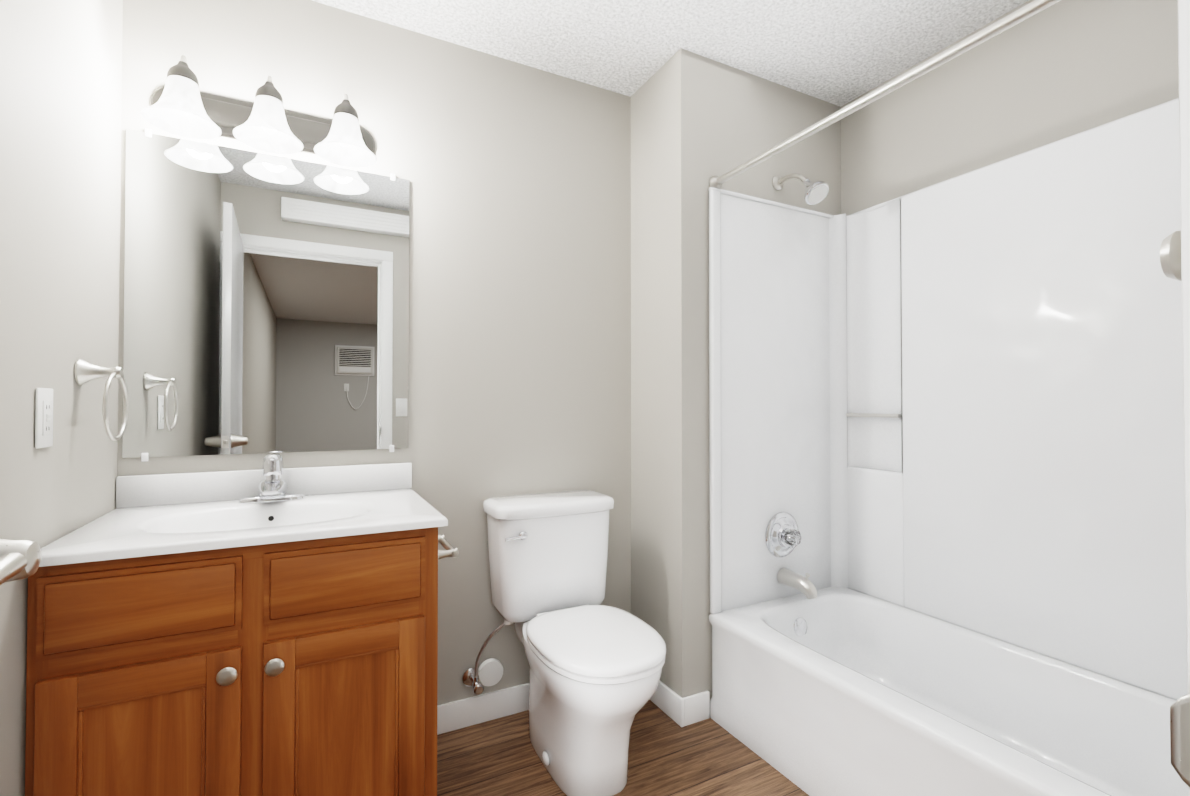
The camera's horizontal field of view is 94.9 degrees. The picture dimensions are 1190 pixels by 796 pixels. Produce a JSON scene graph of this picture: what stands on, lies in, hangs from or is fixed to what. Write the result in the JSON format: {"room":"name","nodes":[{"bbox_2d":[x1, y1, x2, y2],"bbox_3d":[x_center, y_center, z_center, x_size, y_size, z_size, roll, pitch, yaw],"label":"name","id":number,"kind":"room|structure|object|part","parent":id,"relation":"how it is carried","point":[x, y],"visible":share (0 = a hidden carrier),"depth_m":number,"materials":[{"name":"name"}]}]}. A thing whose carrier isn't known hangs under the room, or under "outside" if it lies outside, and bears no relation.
{"room":"bathroom","nodes":[
{"label":"bathroom","id":0,"kind":"room"},
{"bbox_2d":[0,539,40,584],"bbox_3d":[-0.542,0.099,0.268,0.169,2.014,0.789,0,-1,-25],"label":"door handle","id":1,"kind":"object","parent":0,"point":[20,559],"depth_m":0.57,"materials":[{"name":"silver metal"}]},
{"bbox_2d":[0,0,122,795],"bbox_3d":[0.332,-0.099,-1.786,0.120,2.380,7.540,0,-1,-27],"label":"wall","id":2,"kind":"structure","parent":0,"point":[60,118],"depth_m":1.11,"materials":[{"name":"grey paint"}]},
{"bbox_2d":[35,388,52,448],"bbox_3d":[-1.072,0.039,1.067,0.009,0.116,0.070,0,-1,-27],"label":"outlet plate","id":3,"kind":"object","parent":2,"relation":"attached to","point":[44,419],"visible":1,"depth_m":1.05,"materials":[{"name":"white plastic"}]},
{"bbox_2d":[74,358,127,440],"bbox_3d":[-1.126,0.005,1.247,0.077,0.188,0.159,0,-1,-27],"label":"towel ring","id":4,"kind":"object","parent":2,"relation":"attached to","point":[85,371],"visible":1,"depth_m":1.23,"materials":[{"name":"silver metal"}]},
{"bbox_2d":[117,0,630,704],"bbox_3d":[-0.654,-0.051,1.881,1.740,2.380,0.120,0,-1,-27],"label":"wall","id":5,"kind":"structure","parent":0,"point":[515,174],"depth_m":1.93,"materials":[{"name":"grey paint"}]},
{"bbox_2d":[141,55,376,167],"bbox_3d":[-0.927,-0.817,1.559,0.580,0.188,0.216,0,-1,-27],"label":"sconce","id":6,"kind":"object","parent":5,"relation":"attached to","point":[184,106],"visible":1,"depth_m":1.56,"materials":[{"name":"white glass"}]},
{"bbox_3d":[-1.092,-0.786,1.448,0.170,0.123,0.170,0,-1,-27],"label":"lamp shade","id":7,"kind":"part","parent":6,"relation":"part of","materials":[{"name":"white glass"}]},
{"bbox_3d":[-1.092,-0.778,1.448,0.048,0.060,0.048,0,-1,-27],"label":"bulb","id":8,"kind":"part","parent":6,"relation":"part of","materials":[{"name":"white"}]},
{"bbox_2d":[167,61,198,86],"bbox_3d":[-1.092,-0.862,1.449,0.068,0.053,0.068,0,-1,-27],"label":"socket","id":9,"kind":"object","parent":6,"relation":"attached to","point":[181,72],"depth_m":1.42,"materials":[{"name":"silver metal"}]},
{"bbox_3d":[-1.114,-0.865,1.492,0.010,0.094,0.111,0,-1,-27],"label":"arm","id":10,"kind":"part","parent":6,"relation":"part of"},
{"bbox_3d":[-0.917,-0.785,1.538,0.170,0.123,0.170,0,-1,-27],"label":"lamp shade","id":11,"kind":"part","parent":6,"relation":"part of","materials":[{"name":"white glass"}]},
{"bbox_2d":[255,81,282,103],"bbox_3d":[-0.917,-0.861,1.539,0.068,0.053,0.068,0,-1,-27],"label":"socket","id":12,"kind":"object","parent":6,"relation":"attached to","point":[267,92],"depth_m":1.51,"materials":[{"name":"silver metal"}]},
{"bbox_3d":[-0.917,-0.777,1.538,0.048,0.060,0.048,0,-1,-27],"label":"bulb","id":13,"kind":"part","parent":6,"relation":"part of","materials":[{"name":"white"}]},
{"bbox_3d":[-0.742,-0.783,1.629,0.170,0.123,0.170,0,-1,-27],"label":"lamp shade","id":14,"kind":"part","parent":6,"relation":"part of","materials":[{"name":"white glass"}]},
{"bbox_3d":[-0.742,-0.776,1.629,0.048,0.060,0.048,0,-1,-27],"label":"bulb","id":15,"kind":"part","parent":6,"relation":"part of","materials":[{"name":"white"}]},
{"bbox_2d":[334,99,358,120],"bbox_3d":[-0.742,-0.860,1.630,0.068,0.053,0.068,0,-1,-27],"label":"socket","id":16,"kind":"object","parent":6,"relation":"attached to","point":[344,109],"depth_m":1.60,"materials":[{"name":"silver metal"}]},
{"bbox_2d":[122,128,408,461],"bbox_3d":[-0.951,-0.284,1.656,0.740,0.920,0.009,0,-1,-27],"label":"mirror","id":17,"kind":"object","parent":5,"relation":"attached to","point":[266,303],"visible":1,"depth_m":1.63,"materials":[{"name":"white mirror"}]},
{"bbox_2d":[437,683,528,734],"bbox_3d":[-0.238,1.094,2.006,0.871,0.095,0.013,0,-1,-27],"label":"baseboard","id":18,"kind":"structure","parent":5,"relation":"attached to","point":[470,711],"depth_m":1.92,"materials":[{"name":"white paint"}]},
{"bbox_2d":[437,699,808,795],"bbox_3d":[1.984,1.132,-0.947,3.840,0.060,7.540,0,-1,-27],"label":"floor","id":19,"kind":"structure","parent":0,"point":[668,755],"depth_m":1.70,"materials":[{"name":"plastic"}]},
{"bbox_2d":[25,454,457,795],"bbox_3d":[-0.801,0.646,1.401,0.803,0.974,0.577,0,-1,-27],"label":"bathroom vanity","id":20,"kind":"object","parent":19,"relation":"on","point":[270,628],"visible":1,"depth_m":1.17,"materials":[{"name":"brown wood"}]},
{"bbox_2d":[462,490,665,795],"bbox_3d":[-0.079,0.743,1.704,0.503,0.789,0.695,0,-1,-27],"label":"toilet","id":21,"kind":"object","parent":19,"relation":"on","point":[595,666],"visible":1,"depth_m":1.68,"materials":[{"name":"white ceramic"}]},
{"bbox_2d":[708,0,1188,795],"bbox_3d":[1.060,0.128,1.483,0.712,2.013,1.463,0,-1,-27],"label":"shower","id":22,"kind":"object","parent":19,"relation":"on","point":[982,592],"visible":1,"depth_m":1.72,"materials":[{"name":"white plastic"}]},
{"bbox_2d":[312,0,1028,106],"bbox_3d":[1.984,-1.307,-0.915,3.840,0.060,7.540,0,-1,-27],"label":"ceiling","id":23,"kind":"structure","parent":0,"point":[840,53],"depth_m":1.86,"materials":[{"name":"white paint"}]},
{"bbox_2d":[631,48,840,699],"bbox_3d":[0.620,-0.044,2.346,0.950,2.380,0.465,0,-1,-27],"label":"wall","id":24,"kind":"structure","parent":0,"point":[698,122],"depth_m":2.02,"materials":[{"name":"grey paint"}]},
{"bbox_2d":[650,680,692,726],"bbox_3d":[0.225,1.094,2.044,0.016,0.095,0.345,0,-1,-27],"label":"baseboard","id":25,"kind":"structure","parent":24,"relation":"attached to","point":[664,698],"depth_m":1.93,"materials":[{"name":"white paint"}]},
{"bbox_2d":[841,0,1178,471],"bbox_3d":[1.460,-0.054,1.625,0.120,2.380,1.589,0,-1,-27],"label":"wall","id":26,"kind":"structure","parent":0,"point":[1059,70],"depth_m":1.74,"materials":[{"name":"grey paint"}]},
{"bbox_3d":[1.045,-0.068,0.583,1.575,2.380,0.120,0,-1,-27],"label":"wall","id":27,"kind":"structure","parent":0,"visible":0},
{"bbox_2d":[1160,231,1181,280],"bbox_3d":[0.444,-0.105,0.380,0.037,0.037,0.069,0,-1,-27],"label":"hook","id":28,"kind":"object","parent":27,"relation":"attached to","point":[1170,254],"visible":0.79,"depth_m":0.40,"materials":[{"name":"silver metal"}]},
{"bbox_2d":[1170,694,1189,786],"bbox_3d":[0.304,0.168,0.245,0.006,0.050,0.066,0,-1,-27],"label":"strike plate","id":29,"kind":"object","parent":27,"relation":"attached to","point":[1180,732],"visible":1,"depth_m":0.27,"materials":[{"name":"silver metal"}]},
{"bbox_2d":[1178,0,1189,795],"bbox_3d":[0.329,0.101,0.285,0.062,2.035,0.014,0,-1,-27],"label":"door frame","id":30,"kind":"structure","parent":27,"relation":"attached to","point":[1184,59],"depth_m":0.28,"materials":[{"name":"white paint"}]}
]}

